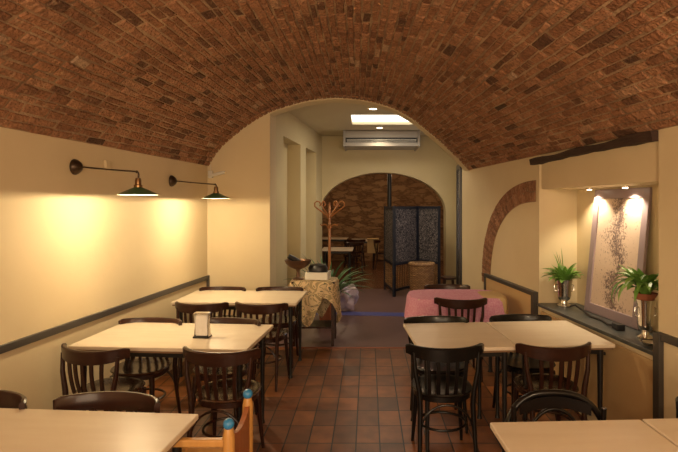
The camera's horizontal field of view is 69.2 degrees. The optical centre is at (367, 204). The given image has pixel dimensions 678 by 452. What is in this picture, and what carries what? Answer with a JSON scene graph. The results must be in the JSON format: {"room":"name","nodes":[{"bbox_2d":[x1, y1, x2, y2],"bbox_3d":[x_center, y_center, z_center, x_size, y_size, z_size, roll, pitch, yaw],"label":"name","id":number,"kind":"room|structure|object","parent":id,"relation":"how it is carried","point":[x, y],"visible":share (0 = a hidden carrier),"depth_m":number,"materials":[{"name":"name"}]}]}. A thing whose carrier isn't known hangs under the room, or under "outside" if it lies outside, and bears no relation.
{"room":"restaurant","nodes":[
{"label":"restaurant","id":0,"kind":"room"},
{"bbox_2d":[0,127,206,410],"bbox_3d":[-2.489,0.540,1.900,0.299,2.320,8.871,0,0,6],"label":"wall","id":1,"kind":"structure","parent":0,"point":[72,248],"depth_m":3.69,"materials":[{"name":"paint"}]},
{"bbox_2d":[0,275,209,353],"bbox_3d":[-2.342,1.275,1.717,0.032,0.850,8.477,0,0,6],"label":"chair rail","id":2,"kind":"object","parent":1,"relation":"attached to","point":[12,345],"depth_m":3.77,"materials":[{"name":"grey paint"}]},
{"bbox_2d":[104,160,110,167],"bbox_3d":[-2.123,-0.330,3.990,0.024,0.060,0.070,0,0,0],"label":"junction box","id":3,"kind":"object","parent":1,"relation":"attached to","point":[107,164],"visible":1,"depth_m":3.97,"materials":[{"name":"paint"}]},
{"bbox_2d":[69,159,158,194],"bbox_3d":[-1.861,-0.208,3.620,0.619,0.266,0.292,0,0,0],"label":"wall lamp","id":4,"kind":"object","parent":1,"relation":"attached to","point":[75,166],"visible":1,"depth_m":3.59,"materials":[{"name":"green metal"}]},
{"bbox_2d":[169,175,230,198],"bbox_3d":[-1.725,-0.187,5.050,0.611,0.240,0.292,0,0,0],"label":"wall lamp","id":5,"kind":"object","parent":1,"relation":"attached to","point":[172,180],"visible":1,"depth_m":5.03,"materials":[{"name":"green metal"}]},
{"bbox_2d":[276,112,321,314],"bbox_3d":[-1.260,0.140,8.205,0.298,3.120,3.559,0,0,6],"label":"wall","id":6,"kind":"structure","parent":0,"point":[298,146],"depth_m":8.13,"materials":[{"name":"paint"}]},
{"bbox_2d":[207,97,469,318],"bbox_3d":[-0.200,0.025,6.487,4.368,3.350,0.392,0,0,-12],"label":"wall","id":7,"kind":"structure","parent":0,"point":[241,229],"depth_m":6.03,"materials":[{"name":"paint"}]},
{"bbox_2d":[208,165,224,177],"bbox_3d":[-1.819,-0.413,5.900,0.211,0.177,0.090,0,0,0],"label":"spotlight","id":8,"kind":"object","parent":7,"relation":"attached to","point":[211,174],"visible":1,"depth_m":5.86,"materials":[{"name":"white plastic"}]},
{"bbox_2d":[257,347,404,347],"bbox_3d":[-0.200,1.698,5.830,4.200,0.008,0.030,0,0,0],"label":"trim","id":9,"kind":"structure","parent":7,"relation":"attached to","point":[257,347],"depth_m":5.83,"materials":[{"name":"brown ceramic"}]},
{"bbox_2d":[456,164,461,283],"bbox_3d":[1.392,0.540,7.452,0.055,2.320,0.850,0,0,6],"label":"pipe","id":10,"kind":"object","parent":7,"relation":"in","point":[458,168],"depth_m":7.35,"materials":[{"name":"grey metal"}]},
{"bbox_2d":[0,0,677,169],"bbox_3d":[-0.122,-0.994,2.065,5.504,1.053,9.130,0,0,0],"label":"ceiling","id":11,"kind":"structure","parent":0,"point":[664,111],"depth_m":3.53,"materials":[{"name":"brick"}]},
{"bbox_2d":[114,261,588,451],"bbox_3d":[0.400,1.750,6.380,7.000,0.100,17.760,0,0,0],"label":"floor","id":12,"kind":"structure","parent":0,"point":[335,399],"depth_m":4.37,"materials":[{"name":"tile"}]},
{"bbox_2d":[0,390,26,409],"bbox_3d":[-1.869,1.306,2.224,0.525,0.792,0.459,0,0,8],"label":"bistro chair","id":13,"kind":"object","parent":12,"relation":"on","point":[8,399],"visible":0.43,"depth_m":2.39,"materials":[{"name":"brown wood"}]},
{"bbox_2d":[0,408,197,451],"bbox_3d":[-1.410,1.325,1.935,1.235,0.750,0.680,0,0,4],"label":"dining table","id":14,"kind":"object","parent":12,"relation":"on","point":[24,430],"visible":0.96,"depth_m":2.06,"materials":[{"name":"beige wood"}]},
{"bbox_2d":[60,343,147,412],"bbox_3d":[-1.750,1.306,3.282,0.525,0.792,0.459,0,0,14],"label":"bistro chair","id":15,"kind":"object","parent":12,"relation":"on","point":[71,356],"visible":0.45,"depth_m":3.10,"materials":[{"name":"brown wood"}]},
{"bbox_2d":[53,391,159,412],"bbox_3d":[-1.234,1.306,2.202,0.525,0.792,0.459,0,0,4],"label":"bistro chair","id":16,"kind":"object","parent":12,"relation":"on","point":[128,401],"visible":0.58,"depth_m":2.38,"materials":[{"name":"brown wood"}]},
{"bbox_2d":[110,317,181,413],"bbox_3d":[-1.734,1.306,3.792,0.525,0.792,0.459,0,0,4],"label":"bistro chair","id":17,"kind":"object","parent":12,"relation":"on","point":[145,368],"visible":0.43,"depth_m":3.83,"materials":[{"name":"brown wood"}]},
{"bbox_2d":[67,322,272,425],"bbox_3d":[-1.390,1.325,3.600,1.235,0.750,0.680,0,0,4],"label":"dining table","id":18,"kind":"object","parent":12,"relation":"on","point":[143,339],"visible":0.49,"depth_m":3.49,"materials":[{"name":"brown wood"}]},
{"bbox_2d":[193,312,211,337],"bbox_3d":[-1.190,0.861,3.520,0.120,0.178,0.070,0,0,3],"label":"napkin dispenser","id":19,"kind":"object","parent":18,"relation":"on","point":[201,319],"visible":1,"depth_m":3.50,"materials":[{"name":"white paper"}]},
{"bbox_2d":[175,301,228,385],"bbox_3d":[-1.565,1.306,4.728,0.525,0.792,0.459,0,0,4],"label":"bistro chair","id":20,"kind":"object","parent":12,"relation":"on","point":[189,309],"visible":0.17,"depth_m":4.54,"materials":[{"name":"brown wood"}]},
{"bbox_2d":[174,389,252,451],"bbox_3d":[-0.737,1.302,2.240,0.346,0.797,0.381,0,0,0],"label":"wooden armchair","id":21,"kind":"object","parent":12,"relation":"on","point":[240,439],"visible":0.88,"depth_m":2.21,"materials":[{"name":"brown wood"}]},
{"bbox_2d":[199,286,245,317],"bbox_3d":[-1.607,1.306,5.312,0.525,0.792,0.459,0,0,2],"label":"bistro chair","id":22,"kind":"object","parent":12,"relation":"on","point":[213,287],"visible":0.12,"depth_m":5.47,"materials":[{"name":"brown wood"}]},
{"bbox_2d":[183,346,264,447],"bbox_3d":[-0.933,1.306,3.247,0.525,0.792,0.459,0,0,6],"label":"bistro chair","id":23,"kind":"object","parent":12,"relation":"on","point":[223,393],"visible":0.77,"depth_m":3.09,"materials":[{"name":"brown wood"}]},
{"bbox_2d":[192,317,260,429],"bbox_3d":[-1.112,1.306,3.783,0.525,0.792,0.459,0,0,6],"label":"bistro chair","id":24,"kind":"object","parent":12,"relation":"on","point":[221,320],"visible":0.17,"depth_m":3.74,"materials":[{"name":"brown wood"}]},
{"bbox_2d":[171,290,306,378],"bbox_3d":[-1.300,1.325,5.110,1.235,0.750,0.680,0,0,2],"label":"dining table","id":25,"kind":"object","parent":12,"relation":"on","point":[293,298],"visible":0.81,"depth_m":4.98,"materials":[{"name":"beige wood"}]},
{"bbox_2d":[235,301,288,391],"bbox_3d":[-0.991,1.306,4.706,0.525,0.792,0.459,0,0,8],"label":"bistro chair","id":26,"kind":"object","parent":12,"relation":"on","point":[277,334],"visible":0.54,"depth_m":4.52,"materials":[{"name":"brown wood"}]},
{"bbox_2d":[256,286,302,368],"bbox_3d":[-0.973,1.306,5.312,0.525,0.792,0.459,0,0,-2],"label":"bistro chair","id":27,"kind":"object","parent":12,"relation":"on","point":[275,318],"visible":0.4,"depth_m":5.43,"materials":[{"name":"brown wood"}]},
{"bbox_2d":[291,282,335,345],"bbox_3d":[-0.660,1.311,6.080,0.520,0.777,0.400,0,0,0],"label":"side table","id":28,"kind":"object","parent":12,"relation":"on","point":[316,324],"visible":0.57,"depth_m":5.91,"materials":[{"name":"brown wood"}]},
{"bbox_2d":[297,320,330,328],"bbox_3d":[-0.660,1.480,6.080,0.460,0.020,0.340,0,0,0],"label":"shelf","id":29,"kind":"object","parent":28,"relation":"attached to","point":[316,324],"depth_m":5.98,"materials":[{"name":"brown wood"}]},
{"bbox_2d":[289,277,341,326],"bbox_3d":[-0.660,1.186,6.086,0.668,0.535,0.541,0,0,0],"label":"patterned cloth","id":30,"kind":"object","parent":28,"relation":"on","point":[320,293],"visible":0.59,"depth_m":5.86,"materials":[{"name":"beige fabric"}]},
{"bbox_2d":[285,259,310,279],"bbox_3d":[-0.860,0.794,6.020,0.331,0.240,0.276,0,0,0],"label":"footed bowl","id":31,"kind":"object","parent":30,"relation":"on","point":[297,265],"visible":0.98,"depth_m":5.95,"materials":[{"name":"brown wood"}]},
{"bbox_2d":[287,254,301,260],"bbox_3d":[-0.888,0.662,6.013,0.205,0.127,0.068,0,0,-22],"label":"bottle","id":32,"kind":"object","parent":31,"relation":"on","point":[290,257],"visible":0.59,"depth_m":5.98,"materials":[{"name":"black glass"}]},
{"bbox_2d":[305,263,330,279],"bbox_3d":[-0.620,0.820,6.080,0.282,0.188,0.222,0,0,6],"label":"box","id":33,"kind":"object","parent":30,"relation":"on","point":[316,271],"visible":1,"depth_m":5.99,"materials":[{"name":"white plastic"}]},
{"bbox_2d":[285,255,372,319],"bbox_3d":[-0.597,1.207,7.213,1.396,0.987,1.347,0,0,0],"label":"spider plant","id":34,"kind":"object","parent":12,"relation":"on","point":[327,316],"visible":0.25,"depth_m":7.17,"materials":[{"name":"green plant"}]},
{"bbox_2d":[314,201,344,269],"bbox_3d":[-0.613,0.813,7.800,0.445,1.768,0.490,0,0,22],"label":"coat stand","id":35,"kind":"object","parent":12,"relation":"on","point":[329,215],"visible":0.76,"depth_m":7.78,"materials":[{"name":"brown wood"}]},
{"bbox_2d":[322,237,347,264],"bbox_3d":[-1.200,1.325,14.200,1.235,0.750,0.680,0,0,0],"label":"dining table","id":36,"kind":"object","parent":12,"relation":"on","point":[323,238],"visible":0.32,"depth_m":13.92,"materials":[{"name":"beige wood"}]},
{"bbox_2d":[322,247,353,280],"bbox_3d":[-0.660,1.325,10.720,0.675,0.750,0.700,0,0,0],"label":"dining table","id":37,"kind":"object","parent":12,"relation":"on","point":[334,250],"visible":0.7,"depth_m":10.43,"materials":[{"name":"beige wood"}]},
{"bbox_2d":[339,282,358,310],"bbox_3d":[-0.373,1.464,7.956,0.459,0.472,0.420,0,0,0],"label":"plastic bag","id":38,"kind":"object","parent":12,"relation":"on","point":[347,302],"visible":0.65,"depth_m":7.82,"materials":[{"name":"plastic"}]},
{"bbox_2d":[343,242,363,274],"bbox_3d":[-0.371,1.306,12.196,0.525,0.792,0.459,0,0,-20],"label":"bistro chair","id":39,"kind":"object","parent":12,"relation":"on","point":[350,244],"visible":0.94,"depth_m":12.05,"materials":[{"name":"brown wood"}]},
{"bbox_2d":[346,239,365,267],"bbox_3d":[-0.304,1.306,13.205,0.525,0.792,0.459,0,0,10],"label":"bistro chair","id":40,"kind":"object","parent":12,"relation":"on","point":[348,240],"visible":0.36,"depth_m":13.05,"materials":[{"name":"brown wood"}]},
{"bbox_2d":[316,311,403,316],"bbox_3d":[0.100,1.698,7.640,2.434,0.004,0.259,0,0,5],"label":"floor strip","id":41,"kind":"object","parent":12,"relation":"on","point":[342,312],"visible":0.29,"depth_m":7.66,"materials":[{"name":"blue"}]},
{"bbox_2d":[353,239,373,267],"bbox_3d":[-0.120,1.325,13.500,0.675,0.750,0.700,0,0,0],"label":"dining table","id":42,"kind":"object","parent":12,"relation":"on","point":[353,239],"visible":0.28,"depth_m":13.21,"materials":[{"name":"beige wood"}]},
{"bbox_2d":[372,240,383,269],"bbox_3d":[0.365,1.306,12.936,0.459,0.792,0.525,0,0,-10],"label":"bistro chair","id":43,"kind":"object","parent":12,"relation":"on","point":[374,241],"visible":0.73,"depth_m":12.78,"materials":[{"name":"brown wood"}]},
{"bbox_2d":[367,238,378,252],"bbox_3d":[0.130,1.080,12.970,0.320,0.400,0.090,0,0,0],"label":"cloth","id":44,"kind":"object","parent":43,"relation":"hanging from","point":[370,245],"visible":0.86,"depth_m":12.98,"materials":[{"name":"brown fabric"}]},
{"bbox_2d":[387,174,391,283],"bbox_3d":[0.455,0.150,10.400,0.090,3.100,0.090,0,0,0],"label":"pipe","id":45,"kind":"object","parent":12,"relation":"on","point":[389,176],"visible":0.2,"depth_m":10.36,"materials":[{"name":"black metal"}]},
{"bbox_2d":[384,206,440,296],"bbox_3d":[0.859,0.860,9.558,0.948,1.680,0.878,0,0,-9],"label":"folding screen","id":46,"kind":"object","parent":12,"relation":"on","point":[411,233],"visible":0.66,"depth_m":9.40,"materials":[{"name":"black wood"}]},
{"bbox_2d":[408,261,434,290],"bbox_3d":[0.985,1.367,9.000,0.500,0.665,0.500,0,0,0],"label":"wicker basket","id":47,"kind":"object","parent":12,"relation":"on","point":[421,273],"visible":0.72,"depth_m":8.81,"materials":[{"name":"brown wicker"}]},
{"bbox_2d":[404,316,467,433],"bbox_3d":[0.552,1.306,3.852,0.525,0.792,0.459,0,0,-2],"label":"bistro chair","id":48,"kind":"object","parent":12,"relation":"on","point":[416,319],"visible":0.2,"depth_m":3.93,"materials":[{"name":"black wood"}]},
{"bbox_2d":[405,343,483,451],"bbox_3d":[0.506,1.306,3.338,0.525,0.792,0.459,0,0,-2],"label":"bistro chair","id":49,"kind":"object","parent":12,"relation":"on","point":[441,388],"visible":0.98,"depth_m":3.17,"materials":[{"name":"black wood"}]},
{"bbox_2d":[424,284,469,362],"bbox_3d":[0.900,1.306,5.472,0.525,0.792,0.459,0,0,0],"label":"bistro chair","id":50,"kind":"object","parent":12,"relation":"on","point":[430,286],"visible":0.02,"depth_m":5.65,"materials":[{"name":"brown wood"}]},
{"bbox_2d":[440,275,455,283],"bbox_3d":[1.500,1.516,9.100,0.320,0.372,0.320,0,0,0],"label":"wooden stool","id":51,"kind":"object","parent":12,"relation":"on","point":[446,277],"visible":0.64,"depth_m":9.01,"materials":[{"name":"brown wood"}]},
{"bbox_2d":[418,299,499,371],"bbox_3d":[0.920,1.325,5.200,0.824,0.750,0.518,0,0,0],"label":"dining table","id":52,"kind":"object","parent":12,"relation":"on","point":[490,358],"visible":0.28,"depth_m":4.99,"materials":[{"name":"black metal"}]},
{"bbox_2d":[404,289,504,321],"bbox_3d":[0.923,1.079,5.202,1.090,0.272,0.737,0,0,0],"label":"tablecloth","id":53,"kind":"object","parent":52,"relation":"on","point":[425,306],"visible":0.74,"depth_m":4.94,"materials":[{"name":"pink fabric"}]},
{"bbox_2d":[403,322,515,451],"bbox_3d":[0.645,1.325,3.610,0.675,0.750,0.700,0,0,-5],"label":"dining table","id":54,"kind":"object","parent":12,"relation":"on","point":[460,334],"visible":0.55,"depth_m":3.49,"materials":[{"name":"brown wood"}]},
{"bbox_2d":[434,297,486,381],"bbox_3d":[0.921,1.306,4.938,0.525,0.792,0.459,0,0,3],"label":"bistro chair","id":55,"kind":"object","parent":12,"relation":"on","point":[448,303],"visible":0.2,"depth_m":4.75,"materials":[{"name":"brown wood"}]},
{"bbox_2d":[489,314,556,420],"bbox_3d":[1.254,1.306,3.912,0.525,0.792,0.459,0,0,-4],"label":"bistro chair","id":56,"kind":"object","parent":12,"relation":"on","point":[514,364],"visible":0.3,"depth_m":3.98,"materials":[{"name":"black wood"}]},
{"bbox_2d":[486,320,614,421],"bbox_3d":[1.325,1.325,3.665,0.675,0.750,0.700,0,0,-5],"label":"dining table","id":57,"kind":"object","parent":12,"relation":"on","point":[562,333],"visible":0.51,"depth_m":3.57,"materials":[{"name":"beige wood"}]},
{"bbox_2d":[513,342,591,421],"bbox_3d":[1.230,1.306,3.358,0.525,0.792,0.459,0,0,-4],"label":"bistro chair","id":58,"kind":"object","parent":12,"relation":"on","point":[541,380],"visible":0.53,"depth_m":3.18,"materials":[{"name":"brown wood"}]},
{"bbox_2d":[502,389,606,451],"bbox_3d":[0.898,1.301,2.177,0.522,0.803,0.460,0,0,2],"label":"bistro chair","id":59,"kind":"object","parent":12,"relation":"on","point":[549,400],"visible":0.61,"depth_m":2.37,"materials":[{"name":"black wood"}]},
{"bbox_2d":[490,420,677,451],"bbox_3d":[0.885,1.325,1.810,0.675,0.750,0.700,0,0,-3],"label":"dining table","id":60,"kind":"object","parent":12,"relation":"on","point":[594,435],"visible":1,"depth_m":2.01,"materials":[{"name":"beige wood"}]},
{"bbox_2d":[642,418,677,446],"bbox_3d":[1.570,1.325,1.845,0.675,0.750,0.700,0,0,-3],"label":"dining table","id":61,"kind":"object","parent":12,"relation":"on","point":[667,428],"visible":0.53,"depth_m":2.09,"materials":[{"name":"beige wood"}]},
{"bbox_2d":[675,396,677,417],"bbox_3d":[1.707,1.306,2.212,0.525,0.792,0.459,0,0,-2],"label":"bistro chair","id":62,"kind":"object","parent":12,"relation":"on","point":[676,398],"visible":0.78,"depth_m":2.30,"materials":[{"name":"black wood"}]},
{"bbox_2d":[288,103,426,135],"bbox_3d":[0.000,-1.450,8.100,4.400,0.100,3.800,0,0,0],"label":"ceiling","id":63,"kind":"structure","parent":0,"point":[327,119],"depth_m":8.02,"materials":[{"name":"beige paint"}]},
{"bbox_2d":[351,115,408,121],"bbox_3d":[0.365,-1.460,8.070,1.310,0.030,0.940,0,0,0],"label":"ceiling light","id":64,"kind":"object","parent":63,"relation":"attached to","point":[355,118],"depth_m":8.19,"materials":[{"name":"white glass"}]},
{"bbox_2d":[322,173,443,260],"bbox_3d":[0.400,0.100,12.750,7.000,3.200,5.100,0,0,0],"label":"wall","id":65,"kind":"structure","parent":0,"point":[364,197],"depth_m":15.00,"materials":[{"name":"stone"}]},
{"bbox_2d":[322,136,456,283],"bbox_3d":[0.400,0.140,10.090,3.400,3.120,0.300,0,0,0],"label":"wall","id":66,"kind":"structure","parent":0,"point":[429,164],"depth_m":9.94,"materials":[{"name":"paint"}]},
{"bbox_2d":[343,130,419,150],"bbox_3d":[0.252,-1.245,9.530,1.440,0.310,0.780,0,0,0],"label":"air conditioner","id":67,"kind":"object","parent":66,"relation":"attached to","point":[352,140],"visible":1,"depth_m":9.15,"materials":[{"name":"grey"}]},
{"bbox_2d":[346,138,416,141],"bbox_3d":[0.252,-1.215,9.195,1.340,0.090,0.012,0,0,0],"label":"outlet","id":68,"kind":"object","parent":67,"relation":"attached to","point":[347,139],"depth_m":9.19,"materials":[{"name":"silver plastic"}]},
{"bbox_2d":[481,181,534,281],"bbox_3d":[1.522,0.359,5.435,0.019,1.189,1.429,0,0,-7],"label":"brick arch","id":69,"kind":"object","parent":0,"point":[519,198],"depth_m":5.52,"materials":[{"name":"brown brick"}]},
{"bbox_2d":[462,126,677,420],"bbox_3d":[2.143,0.540,2.220,0.401,2.320,9.571,0,0,-7],"label":"wall","id":70,"kind":"structure","parent":0,"point":[527,240],"depth_m":4.62,"materials":[{"name":"paint"}]},
{"bbox_2d":[486,278,530,352],"bbox_3d":[1.534,1.275,5.345,0.050,0.810,1.226,0,0,-7],"label":"trim","id":71,"kind":"structure","parent":70,"relation":"attached to","point":[518,302],"depth_m":5.16,"materials":[{"name":"beige paint"}]},
{"bbox_2d":[484,273,677,418],"bbox_3d":[2.000,1.248,1.741,0.058,0.905,8.558,0,0,-8],"label":"chair rail","id":72,"kind":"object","parent":70,"relation":"attached to","point":[659,338],"depth_m":3.07,"materials":[{"name":"grey paint"}]},
{"bbox_2d":[529,130,658,164],"bbox_3d":[1.724,-0.430,3.925,0.099,0.090,1.697,0,0,-7],"label":"beam","id":73,"kind":"structure","parent":70,"relation":"attached to","point":[639,138],"depth_m":3.57,"materials":[{"name":"brown wood"}]},
{"bbox_2d":[537,303,655,355],"bbox_3d":[1.896,0.944,3.875,0.378,0.028,1.623,0,0,-7],"label":"ledge","id":74,"kind":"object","parent":70,"relation":"attached to","point":[629,336],"depth_m":3.81,"materials":[{"name":"stone"}]},
{"bbox_2d":[541,249,582,307],"bbox_3d":[1.780,0.654,4.471,0.341,0.553,0.338,0,0,0],"label":"potted plant","id":75,"kind":"object","parent":74,"relation":"on","point":[563,277],"visible":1,"depth_m":4.45,"materials":[{"name":"green plant"}]},
{"bbox_2d":[570,304,611,325],"bbox_3d":[1.851,0.901,4.033,0.062,0.058,0.667,0,0,-5],"label":"cable","id":76,"kind":"object","parent":74,"relation":"on","point":[578,307],"visible":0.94,"depth_m":4.04,"materials":[{"name":"black plastic"}]},
{"bbox_2d":[584,187,651,329],"bbox_3d":[2.017,0.398,3.992,0.129,1.062,0.700,0,0,-7],"label":"framed picture","id":77,"kind":"object","parent":74,"relation":"on","point":[621,217],"visible":0.98,"depth_m":3.98,"materials":[{"name":"beige paper"}]},
{"bbox_2d":[590,198,642,315],"bbox_3d":[2.021,0.398,3.992,0.010,0.926,0.580,6,-1,-7],"label":"art print","id":78,"kind":"object","parent":77,"relation":"attached to","point":[618,222],"depth_m":4.00},
{"bbox_2d":[612,322,624,330],"bbox_3d":[1.870,0.907,3.660,0.060,0.045,0.090,0,0,0],"label":"power adapter","id":79,"kind":"object","parent":74,"relation":"on","point":[618,326],"visible":1,"depth_m":3.63,"materials":[{"name":"black plastic"}]},
{"bbox_2d":[608,264,658,339],"bbox_3d":[1.889,0.676,3.413,0.381,0.507,0.497,0,0,0],"label":"potted plant","id":80,"kind":"object","parent":74,"relation":"on","point":[644,297],"visible":0.94,"depth_m":3.36,"materials":[{"name":"green plant"}]},
{"bbox_2d":[640,340,652,345],"bbox_3d":[1.860,0.918,3.250,0.100,0.022,0.100,0,0,0],"label":"dish","id":81,"kind":"object","parent":74,"relation":"on","point":[644,342],"visible":0.88,"depth_m":3.26,"materials":[{"name":"silver metal"}]},
{"bbox_2d":[541,311,652,420],"bbox_3d":[1.742,1.300,3.875,0.036,0.600,1.506,0,0,-7],"label":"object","id":82,"kind":"structure","parent":70,"relation":"attached to","point":[627,374],"depth_m":3.44,"materials":[{"name":"beige paint"}]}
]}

